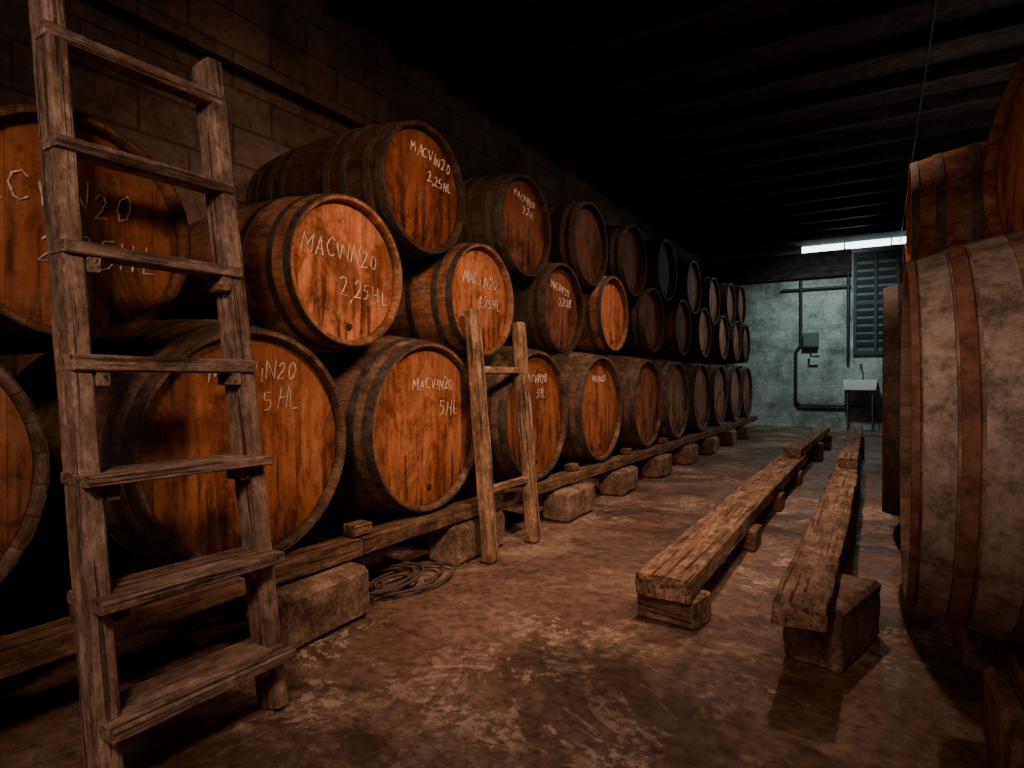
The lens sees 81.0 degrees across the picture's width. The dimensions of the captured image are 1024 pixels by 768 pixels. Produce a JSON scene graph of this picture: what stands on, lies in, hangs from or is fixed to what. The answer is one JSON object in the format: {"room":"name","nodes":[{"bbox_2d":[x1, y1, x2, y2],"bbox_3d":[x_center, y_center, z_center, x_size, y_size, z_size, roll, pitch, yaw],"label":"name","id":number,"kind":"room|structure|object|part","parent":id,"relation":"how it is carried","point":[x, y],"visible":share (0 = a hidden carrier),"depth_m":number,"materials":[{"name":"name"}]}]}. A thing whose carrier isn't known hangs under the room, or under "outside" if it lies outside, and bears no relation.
{"room":"wine cellar","nodes":[
{"label":"wine cellar","id":0,"kind":"room"},
{"bbox_2d":[0,0,704,603],"bbox_3d":[0.103,-0.842,6.146,0.100,3.420,14.600,0,1,32],"label":"wall","id":1,"kind":"structure","parent":0,"point":[350,68],"depth_m":3.49,"materials":[{"name":"brown brick"}]},
{"bbox_2d":[0,425,992,767],"bbox_3d":[2.204,0.931,4.875,5.030,0.100,14.800,0,1,32],"label":"floor","id":2,"kind":"structure","parent":0,"point":[541,655],"depth_m":1.91,"materials":[{"name":"concrete"}]},
{"bbox_2d":[28,0,295,767],"bbox_3d":[-0.908,-0.138,1.577,0.454,2.110,0.480,0,1,32],"label":"wooden ladder","id":3,"kind":"object","parent":2,"relation":"on","point":[108,717],"visible":1,"depth_m":1.45,"materials":[{"name":"brown wood"}]},
{"bbox_2d":[245,562,369,649],"bbox_3d":[-0.738,0.806,2.209,0.207,0.204,0.428,0,1,29],"label":"concrete block","id":4,"kind":"object","parent":2,"relation":"on","point":[313,606],"visible":0.72,"depth_m":2.14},
{"bbox_2d":[367,562,455,598],"bbox_3d":[-0.561,0.868,2.599,0.360,0.060,0.809,0,1,32],"label":"coil","id":5,"kind":"object","parent":2,"relation":"on","point":[385,589],"visible":0.74,"depth_m":2.69,"materials":[{"name":"brown rubber"}]},
{"bbox_2d":[427,510,504,565],"bbox_3d":[-0.234,0.799,3.177,0.212,0.206,0.469,0,1,29],"label":"concrete block","id":6,"kind":"object","parent":2,"relation":"on","point":[457,544],"visible":0.64,"depth_m":2.99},
{"bbox_2d":[464,308,540,563],"bbox_3d":[-0.037,0.256,3.221,0.162,1.279,0.552,0,1,32],"label":"ladder","id":7,"kind":"object","parent":2,"relation":"on","point":[485,487],"visible":1,"depth_m":3.03,"materials":[{"name":"brown wood"}]},
{"bbox_2d":[542,481,594,522],"bbox_3d":[0.388,0.789,4.064,0.210,0.203,0.466,0,1,29],"label":"concrete block","id":8,"kind":"object","parent":2,"relation":"on","point":[565,504],"visible":0.87,"depth_m":3.89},
{"bbox_2d":[355,446,660,554],"bbox_3d":[0.364,0.644,4.101,0.115,0.077,3.842,0,1,32],"label":"support rail","id":9,"kind":"object","parent":8,"relation":"on","point":[387,534],"visible":0.82,"depth_m":3.07,"materials":[{"name":"brown wood"}]},
{"bbox_2d":[343,520,372,536],"bbox_3d":[-0.634,0.595,2.472,0.072,0.049,0.102,0,1,32],"label":"chock","id":10,"kind":"object","parent":9,"relation":"on","point":[357,528],"visible":1,"depth_m":2.44,"materials":[{"name":"brown wood"}]},
{"bbox_2d":[564,462,578,470],"bbox_3d":[0.417,0.578,4.184,0.070,0.045,0.102,0,1,32],"label":"chock","id":11,"kind":"object","parent":9,"relation":"on","point":[570,466],"visible":1,"depth_m":4.15,"materials":[{"name":"brown wood"}]},
{"bbox_2d":[620,448,631,453],"bbox_3d":[0.966,0.568,5.080,0.070,0.046,0.103,0,1,32],"label":"chock","id":12,"kind":"object","parent":9,"relation":"on","point":[623,450],"visible":1,"depth_m":5.04,"materials":[{"name":"brown wood"}]},
{"bbox_2d":[599,465,637,496],"bbox_3d":[0.872,0.780,4.892,0.210,0.205,0.408,0,1,29],"label":"concrete block","id":13,"kind":"object","parent":2,"relation":"on","point":[619,481],"visible":0.84,"depth_m":4.74,"materials":[{"name":"brown concrete"}]},
{"bbox_2d":[641,453,671,477],"bbox_3d":[1.383,0.771,5.728,0.208,0.204,0.408,0,1,29],"label":"concrete block","id":14,"kind":"object","parent":2,"relation":"on","point":[657,466],"visible":0.8,"depth_m":5.57,"materials":[{"name":"brown concrete"}]},
{"bbox_2d":[673,443,698,464],"bbox_3d":[1.908,0.763,6.580,0.212,0.202,0.409,0,1,29],"label":"concrete block","id":15,"kind":"object","parent":2,"relation":"on","point":[688,454],"visible":0.83,"depth_m":6.42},
{"bbox_2d":[697,436,718,454],"bbox_3d":[2.431,0.758,7.434,0.208,0.206,0.408,0,1,29],"label":"concrete block","id":16,"kind":"object","parent":2,"relation":"on","point":[709,445],"visible":0.8,"depth_m":7.26,"materials":[{"name":"brown concrete"}]},
{"bbox_2d":[717,429,736,445],"bbox_3d":[3.005,0.746,8.371,0.211,0.203,0.410,0,1,29],"label":"concrete block","id":17,"kind":"object","parent":2,"relation":"on","point":[727,438],"visible":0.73,"depth_m":8.21,"materials":[{"name":"brown concrete"}]},
{"bbox_2d":[651,416,757,452],"bbox_3d":[2.759,0.605,8.004,0.114,0.076,5.283,0,1,32],"label":"support rail","id":18,"kind":"object","parent":17,"relation":"on","point":[674,443],"visible":0.93,"depth_m":7.09,"materials":[{"name":"brown wood"}]},
{"bbox_2d":[658,438,667,442],"bbox_3d":[1.494,0.559,5.941,0.072,0.049,0.102,0,1,32],"label":"chock","id":19,"kind":"object","parent":18,"relation":"on","point":[660,440],"visible":1,"depth_m":5.91,"materials":[{"name":"brown wood"}]},
{"bbox_2d":[635,426,831,629],"bbox_3d":[2.339,0.735,5.123,0.312,0.297,6.840,0,1,32],"label":"timber skid","id":20,"kind":"object","parent":2,"relation":"on","point":[669,585],"visible":1,"depth_m":2.73,"materials":[{"name":"brown wood"}]},
{"bbox_2d":[734,424,750,438],"bbox_3d":[3.581,0.738,9.309,0.214,0.201,0.408,0,1,29],"label":"concrete block","id":21,"kind":"object","parent":2,"relation":"on","point":[744,431],"visible":0.76,"depth_m":9.13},
{"bbox_2d":[770,425,880,673],"bbox_3d":[2.601,0.714,4.579,0.304,0.354,6.694,0,1,31],"label":"timber skid","id":22,"kind":"object","parent":2,"relation":"on","point":[829,617],"visible":1,"depth_m":2.02,"materials":[{"name":"brown wood"}]},
{"bbox_2d":[843,363,876,430],"bbox_3d":[6.210,0.227,10.701,0.520,1.192,0.453,0,1,32],"label":"utility sink","id":23,"kind":"object","parent":2,"relation":"on","point":[860,385],"visible":1,"depth_m":10.56,"materials":[{"name":"white ceramic"}]},
{"bbox_2d":[843,380,876,389],"bbox_3d":[6.206,0.013,10.694,0.520,0.180,0.440,0,1,32],"label":"basin","id":24,"kind":"object","parent":23,"relation":"in","point":[848,384],"depth_m":10.51,"materials":[{"name":"white ceramic"}]},
{"bbox_2d":[951,624,1005,673],"bbox_3d":[1.614,0.811,2.010,0.206,0.196,0.406,0,1,32],"label":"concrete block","id":25,"kind":"object","parent":2,"relation":"on","point":[979,651],"visible":0.23,"depth_m":1.88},
{"bbox_2d":[983,666,1023,767],"bbox_3d":[1.197,0.817,1.327,0.204,0.197,0.406,0,1,32],"label":"concrete block","id":26,"kind":"object","parent":2,"relation":"on","point":[1003,724],"visible":0.94,"depth_m":1.37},
{"bbox_3d":[3.732,0.775,5.461,0.208,0.198,0.407,0,1,32],"label":"concrete block","id":27,"kind":"object","parent":2,"relation":"on","visible":0},
{"bbox_2d":[992,637,1023,707],"bbox_3d":[2.869,0.653,4.054,0.126,0.070,7.302,0,1,32],"label":"support rail","id":28,"kind":"object","parent":27,"relation":"on","point":[1012,654],"visible":0.02,"depth_m":1.43,"materials":[{"name":"brown wood"}]},
{"bbox_2d":[882,283,902,516],"bbox_3d":[2.141,0.072,2.325,1.200,1.140,1.140,0,1,32],"label":"wine barrel","id":29,"kind":"object","parent":28,"relation":"on","point":[892,295],"visible":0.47,"depth_m":2.26,"materials":[{"name":"brown wood"}]},
{"bbox_2d":[906,141,990,261],"bbox_3d":[2.431,-0.753,2.818,0.950,0.820,0.820,0,1,32],"label":"wine barrel","id":30,"kind":"object","parent":29,"relation":"on","point":[945,209],"visible":0.53,"depth_m":2.71,"materials":[{"name":"brown wood"}]},
{"bbox_2d":[982,53,1023,236],"bbox_3d":[2.168,-0.738,1.749,1.000,0.940,0.940,0,1,12],"label":"wine barrel","id":31,"kind":"object","parent":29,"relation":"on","point":[1003,166],"visible":0.78,"depth_m":2.15,"materials":[{"name":"brown wood"}]},
{"bbox_3d":[2.619,0.177,3.287,1.000,0.900,0.900,0,1,32],"label":"wine barrel","id":32,"kind":"object","parent":28,"relation":"on","visible":0},
{"bbox_2d":[903,243,905,280],"bbox_3d":[2.942,-0.546,3.634,0.950,0.820,0.820,0,1,32],"label":"wine barrel","id":33,"kind":"object","parent":32,"relation":"on","point":[904,256],"visible":0.02,"depth_m":4.02,"materials":[{"name":"brown wood"}]},
{"bbox_3d":[3.124,0.169,4.092,1.000,0.900,0.900,0,1,32],"label":"wine barrel","id":34,"kind":"object","parent":28,"relation":"on","visible":0},
{"bbox_2d":[901,267,902,283],"bbox_3d":[3.452,-0.554,4.447,0.950,0.820,0.820,0,1,32],"label":"wine barrel","id":35,"kind":"object","parent":34,"relation":"on","point":[902,267],"visible":0.02,"depth_m":4.80,"materials":[{"name":"brown wood"}]},
{"bbox_2d":[329,0,1023,252],"bbox_3d":[2.024,-2.476,4.547,4.830,0.120,13.110,0,1,32],"label":"ceiling","id":36,"kind":"structure","parent":0,"point":[504,13],"depth_m":5.41,"materials":[{"name":"black wood"}]},
{"bbox_2d":[356,0,1023,256],"bbox_3d":[2.204,-2.589,4.840,5.030,0.100,14.800,0,1,32],"label":"ceiling beams","id":37,"kind":"structure","parent":36,"relation":"attached to","point":[398,20],"depth_m":4.81,"materials":[{"name":"brown wood"}]},
{"bbox_2d":[705,247,800,262],"bbox_3d":[4.747,-2.544,11.903,1.780,0.130,0.100,0,1,32],"label":"ceiling beam","id":38,"kind":"object","parent":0,"point":[797,250],"visible":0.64,"depth_m":11.83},
{"bbox_2d":[723,244,903,429],"bbox_3d":[6.047,-0.826,11.123,4.830,3.290,0.100,0,1,32],"label":"wall","id":39,"kind":"structure","parent":0,"point":[772,318],"depth_m":11.34,"materials":[{"name":"grey concrete"}]},
{"bbox_2d":[703,248,850,284],"bbox_3d":[5.042,-2.221,11.585,2.620,0.470,0.140,0,1,32],"label":"trim","id":40,"kind":"structure","parent":39,"relation":"attached to","point":[832,263],"depth_m":11.44,"materials":[{"name":"brown wood"}]},
{"bbox_2d":[803,332,818,356],"bbox_3d":[5.594,-0.727,11.218,0.280,0.470,0.205,0,1,32],"label":"meter box","id":41,"kind":"object","parent":39,"relation":"attached to","point":[810,340],"visible":1,"depth_m":11.17,"materials":[{"name":"grey paint"}]},
{"bbox_3d":[5.564,-0.822,11.188,0.220,0.240,0.015,0,1,32],"label":"lid","id":42,"kind":"part","parent":41,"relation":"part of","materials":[{"name":"grey paint"}]},
{"bbox_2d":[781,275,866,407],"bbox_3d":[5.781,-0.779,11.158,1.420,2.406,0.052,0,1,32],"label":"pipe","id":43,"kind":"object","parent":39,"relation":"attached to","point":[801,289],"visible":1,"depth_m":11.16,"materials":[{"name":"grey metal"}]},
{"bbox_2d":[802,237,905,252],"bbox_3d":[6.446,-2.534,10.867,2.200,0.130,0.010,0,1,32],"label":"fluorescent light","id":44,"kind":"object","parent":39,"relation":"attached to","point":[879,242],"visible":0.5,"depth_m":10.96,"materials":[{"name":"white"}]},
{"bbox_2d":[853,248,899,354],"bbox_3d":[6.514,-1.452,10.730,0.710,1.850,0.069,0,1,32],"label":"louvered shutter","id":45,"kind":"object","parent":39,"relation":"attached to","point":[874,271],"visible":0.77,"depth_m":10.77,"materials":[{"name":"grey paint"}]},
{"bbox_3d":[6.512,-1.457,10.728,0.610,0.060,0.053,0,1,32],"label":"cross rail","id":46,"kind":"part","parent":45,"relation":"part of","materials":[{"name":"paint"}]},
{"bbox_3d":[6.512,-0.557,10.737,0.610,0.060,0.053,0,1,32],"label":"cross rail","id":47,"kind":"part","parent":45,"relation":"part of","materials":[{"name":"paint"}]},
{"bbox_3d":[6.512,-2.347,10.719,0.610,0.060,0.053,0,1,32],"label":"cross rail","id":48,"kind":"part","parent":45,"relation":"part of","materials":[{"name":"paint"}]},
{"bbox_2d":[900,0,937,242],"bbox_3d":[2.988,-2.388,4.303,0.016,0.035,14.101,0,1,32],"label":"cable","id":49,"kind":"object","parent":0,"point":[935,2],"depth_m":4.74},
{"bbox_3d":[2.822,0.731,9.773,0.208,0.200,0.407,0,1,32],"label":"concrete block","id":50,"kind":"object","parent":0,"visible":0},
{"bbox_3d":[0.191,0.630,5.520,0.115,0.078,12.203,0,1,32],"label":"support rail","id":51,"kind":"object","parent":50,"relation":"on","visible":0},
{"bbox_2d":[0,364,49,583],"bbox_3d":[-1.816,0.215,1.456,1.000,0.900,0.900,0,1,32],"label":"wine barrel","id":52,"kind":"object","parent":51,"relation":"on","point":[24,452],"visible":1,"depth_m":1.50,"materials":[{"name":"brown wood"}]},
{"bbox_2d":[0,104,190,354],"bbox_3d":[-1.538,-0.419,1.826,0.940,0.660,0.660,0,1,32],"label":"wine barrel","id":53,"kind":"object","parent":52,"relation":"on","point":[119,209],"visible":0.59,"depth_m":1.64,"materials":[{"name":"brown wood"}]},
{"bbox_2d":[15,319,346,565],"bbox_3d":[-1.288,0.207,2.294,1.000,0.900,0.900,0,1,32],"label":"wine barrel","id":54,"kind":"object","parent":51,"relation":"on","point":[142,417],"visible":0.64,"depth_m":1.93,"materials":[{"name":"brown wood"}]},
{"bbox_2d":[159,193,402,354],"bbox_3d":[-1.038,-0.452,2.638,0.940,0.660,0.660,0,1,32],"label":"wine barrel","id":55,"kind":"object","parent":54,"relation":"on","point":[323,272],"visible":0.69,"depth_m":2.35,"materials":[{"name":"brown wood"}]},
{"bbox_2d":[245,120,465,263],"bbox_3d":[-0.793,-0.915,3.046,0.940,0.662,0.662,0,1,32],"label":"wine barrel","id":56,"kind":"object","parent":55,"relation":"on","point":[406,172],"visible":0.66,"depth_m":2.77,"materials":[{"name":"brown wood"}]},
{"bbox_2d":[315,335,473,514],"bbox_3d":[-0.804,0.199,3.112,1.000,0.900,0.900,0,1,32],"label":"wine barrel","id":57,"kind":"object","parent":51,"relation":"on","point":[406,401],"visible":0.62,"depth_m":2.76,"materials":[{"name":"brown wood"}]},
{"bbox_2d":[383,242,513,358],"bbox_3d":[-0.544,-0.454,3.462,0.940,0.660,0.660,0,1,32],"label":"wine barrel","id":58,"kind":"object","parent":57,"relation":"on","point":[437,291],"visible":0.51,"depth_m":3.11,"materials":[{"name":"brown wood"}]},
{"bbox_2d":[461,345,567,482],"bbox_3d":[-0.256,0.190,3.983,1.000,0.900,0.900,0,1,32],"label":"wine barrel","id":59,"kind":"object","parent":51,"relation":"on","point":[549,403],"visible":0.38,"depth_m":3.71,"materials":[{"name":"brown wood"}]},
{"bbox_2d":[504,263,583,355],"bbox_3d":[-0.045,-0.509,4.269,0.940,0.662,0.662,0,1,32],"label":"wine barrel","id":60,"kind":"object","parent":59,"relation":"on","point":[549,303],"visible":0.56,"depth_m":3.94,"materials":[{"name":"brown wood"}]},
{"bbox_2d":[455,174,550,280],"bbox_3d":[-0.305,-0.953,3.849,0.940,0.662,0.662,0,1,32],"label":"wine barrel","id":61,"kind":"object","parent":60,"relation":"on","point":[506,213],"visible":0.57,"depth_m":3.52,"materials":[{"name":"brown wood"}]},
{"bbox_2d":[551,351,621,462],"bbox_3d":[0.274,0.181,4.855,1.000,0.900,0.900,0,1,32],"label":"wine barrel","id":62,"kind":"object","parent":51,"relation":"on","point":[592,381],"visible":0.49,"depth_m":4.52,"materials":[{"name":"brown wood"}]},
{"bbox_2d":[572,276,628,353],"bbox_3d":[0.426,-0.564,5.047,0.940,0.660,0.660,0,1,32],"label":"wine barrel","id":63,"kind":"object","parent":62,"relation":"on","point":[606,313],"visible":0.38,"depth_m":4.74,"materials":[{"name":"brown wood"}]},
{"bbox_2d":[546,202,607,287],"bbox_3d":[0.186,-1.028,4.638,0.940,0.662,0.662,0,1,32],"label":"wine barrel","id":64,"kind":"object","parent":63,"relation":"on","point":[579,241],"visible":0.39,"depth_m":4.31,"materials":[{"name":"brown wood"}]},
{"bbox_2d":[604,225,646,297],"bbox_3d":[0.662,-1.065,5.414,0.940,0.662,0.662,0,1,32],"label":"wine barrel","id":65,"kind":"object","parent":63,"relation":"on","point":[627,260],"visible":0.3,"depth_m":5.11,"materials":[{"name":"brown wood"}]},
{"bbox_2d":[602,355,662,449],"bbox_3d":[0.837,0.172,5.777,1.000,0.900,0.900,0,1,32],"label":"wine barrel","id":66,"kind":"object","parent":51,"relation":"on","point":[640,380],"visible":0.42,"depth_m":5.43,"materials":[{"name":"brown wood"}]},
{"bbox_2d":[595,287,663,355],"bbox_3d":[0.937,-0.600,5.872,0.940,0.662,0.662,0,1,32],"label":"wine barrel","id":67,"kind":"object","parent":66,"relation":"on","point":[645,333],"visible":0.35,"depth_m":5.56,"materials":[{"name":"brown wood"}]},
{"bbox_2d":[644,239,676,301],"bbox_3d":[1.148,-1.133,6.206,0.940,0.662,0.662,0,1,32],"label":"wine barrel","id":68,"kind":"object","parent":67,"relation":"on","point":[661,275],"visible":0.26,"depth_m":5.90,"materials":[{"name":"brown wood"}]},
{"bbox_2d":[642,358,688,440],"bbox_3d":[1.333,0.164,6.575,1.000,0.900,0.900,0,1,32],"label":"wine barrel","id":69,"kind":"object","parent":51,"relation":"on","point":[673,375],"visible":0.34,"depth_m":6.27,"materials":[{"name":"brown wood"}]},
{"bbox_2d":[627,299,690,358],"bbox_3d":[1.442,-0.606,6.676,0.940,0.660,0.660,0,1,32],"label":"wine barrel","id":70,"kind":"object","parent":69,"relation":"on","point":[676,341],"visible":0.32,"depth_m":6.37,"materials":[{"name":"brown wood"}]},
{"bbox_2d":[672,260,700,314],"bbox_3d":[1.673,-1.098,7.058,0.940,0.662,0.662,0,1,32],"label":"wine barrel","id":71,"kind":"object","parent":70,"relation":"on","point":[688,280],"visible":0.29,"depth_m":6.73,"materials":[{"name":"brown wood"}]},
{"bbox_2d":[672,360,710,432],"bbox_3d":[1.852,0.156,7.418,1.000,0.900,0.900,0,1,32],"label":"wine barrel","id":72,"kind":"object","parent":51,"relation":"on","point":[697,373],"visible":0.35,"depth_m":7.12,"materials":[{"name":"brown wood"}]},
{"bbox_2d":[662,308,710,360],"bbox_3d":[1.933,-0.621,7.489,0.940,0.662,0.662,0,1,32],"label":"wine barrel","id":73,"kind":"object","parent":72,"relation":"on","point":[700,343],"visible":0.34,"depth_m":7.22,"materials":[{"name":"brown wood"}]},
{"bbox_2d":[699,277,719,324],"bbox_3d":[2.192,-1.062,7.913,0.940,0.662,0.662,0,1,32],"label":"wine barrel","id":74,"kind":"object","parent":73,"relation":"on","point":[710,294],"visible":0.2,"depth_m":7.62,"materials":[{"name":"brown wood"}]},
{"bbox_2d":[696,362,727,426],"bbox_3d":[2.363,0.147,8.266,1.000,0.900,0.900,0,1,32],"label":"wine barrel","id":75,"kind":"object","parent":51,"relation":"on","point":[718,380],"visible":0.29,"depth_m":7.99,"materials":[{"name":"brown wood"}]},
{"bbox_2d":[676,315,728,361],"bbox_3d":[2.462,-0.628,8.338,0.940,0.662,0.662,0,1,32],"label":"wine barrel","id":76,"kind":"object","parent":75,"relation":"on","point":[719,346],"visible":0.3,"depth_m":8.06,"materials":[{"name":"brown wood"}]},
{"bbox_2d":[718,283,735,326],"bbox_3d":[2.700,-1.120,8.715,0.940,0.662,0.662,0,1,32],"label":"wine barrel","id":77,"kind":"object","parent":76,"relation":"on","point":[727,292],"visible":0.28,"depth_m":8.41,"materials":[{"name":"brown wood"}]},
{"bbox_2d":[715,364,741,421],"bbox_3d":[2.888,0.139,9.105,1.000,0.900,0.900,0,1,32],"label":"wine barrel","id":78,"kind":"object","parent":51,"relation":"on","point":[734,382],"visible":0.25,"depth_m":8.82,"materials":[{"name":"brown wood"}]},
{"bbox_2d":[703,321,740,363],"bbox_3d":[2.948,-0.641,9.155,0.940,0.662,0.662,0,1,32],"label":"wine barrel","id":79,"kind":"object","parent":78,"relation":"on","point":[734,350],"visible":0.16,"depth_m":8.90,"materials":[{"name":"brown wood"}]},
{"bbox_2d":[733,285,745,324],"bbox_3d":[3.131,-1.209,9.447,0.940,0.662,0.662,0,1,32],"label":"wine barrel","id":80,"kind":"object","parent":79,"relation":"on","point":[739,290],"visible":0.2,"depth_m":9.26,"materials":[{"name":"brown wood"}]},
{"bbox_2d":[731,365,752,417],"bbox_3d":[3.375,0.131,9.921,1.000,0.900,0.900,0,1,32],"label":"wine barrel","id":81,"kind":"object","parent":51,"relation":"on","point":[747,389],"visible":0.21,"depth_m":9.71,"materials":[{"name":"brown wood"}]},
{"bbox_2d":[709,325,749,364],"bbox_3d":[3.339,-0.643,9.795,0.940,0.662,0.662,0,1,32],"label":"wine barrel","id":82,"kind":"object","parent":81,"relation":"on","point":[745,334],"visible":0.24,"depth_m":9.58,"materials":[{"name":"brown wood"}]},
{"bbox_3d":[3.398,0.657,3.729,0.125,0.068,7.304,0,1,32],"label":"support rail","id":83,"kind":"object","parent":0,"visible":0},
{"bbox_2d":[900,231,1023,645],"bbox_3d":[1.558,0.127,1.286,1.200,1.050,1.050,0,1,32],"label":"wine barrel","id":84,"kind":"object","parent":83,"relation":"on","point":[962,360],"visible":1,"depth_m":1.21,"materials":[{"name":"brown wood"}]},
{"bbox_3d":[-2.013,0.828,0.188,0.209,0.202,0.407,0,1,29],"label":"concrete block","id":85,"kind":"object","parent":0,"visible":0},
{"bbox_2d":[0,535,362,679],"bbox_3d":[-1.442,0.673,1.155,0.114,0.075,3.052,0,1,32],"label":"support rail","id":86,"kind":"object","parent":85,"relation":"on","point":[31,648],"visible":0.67,"depth_m":1.75,"materials":[{"name":"brown wood"}]},
{"bbox_2d":[69,604,73,616],"bbox_3d":[-1.142,0.603,1.645,0.072,0.048,0.104,0,1,32],"label":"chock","id":87,"kind":"object","parent":86,"relation":"on","point":[71,613],"visible":0.08,"depth_m":1.61,"materials":[{"name":"brown wood"}]}
]}

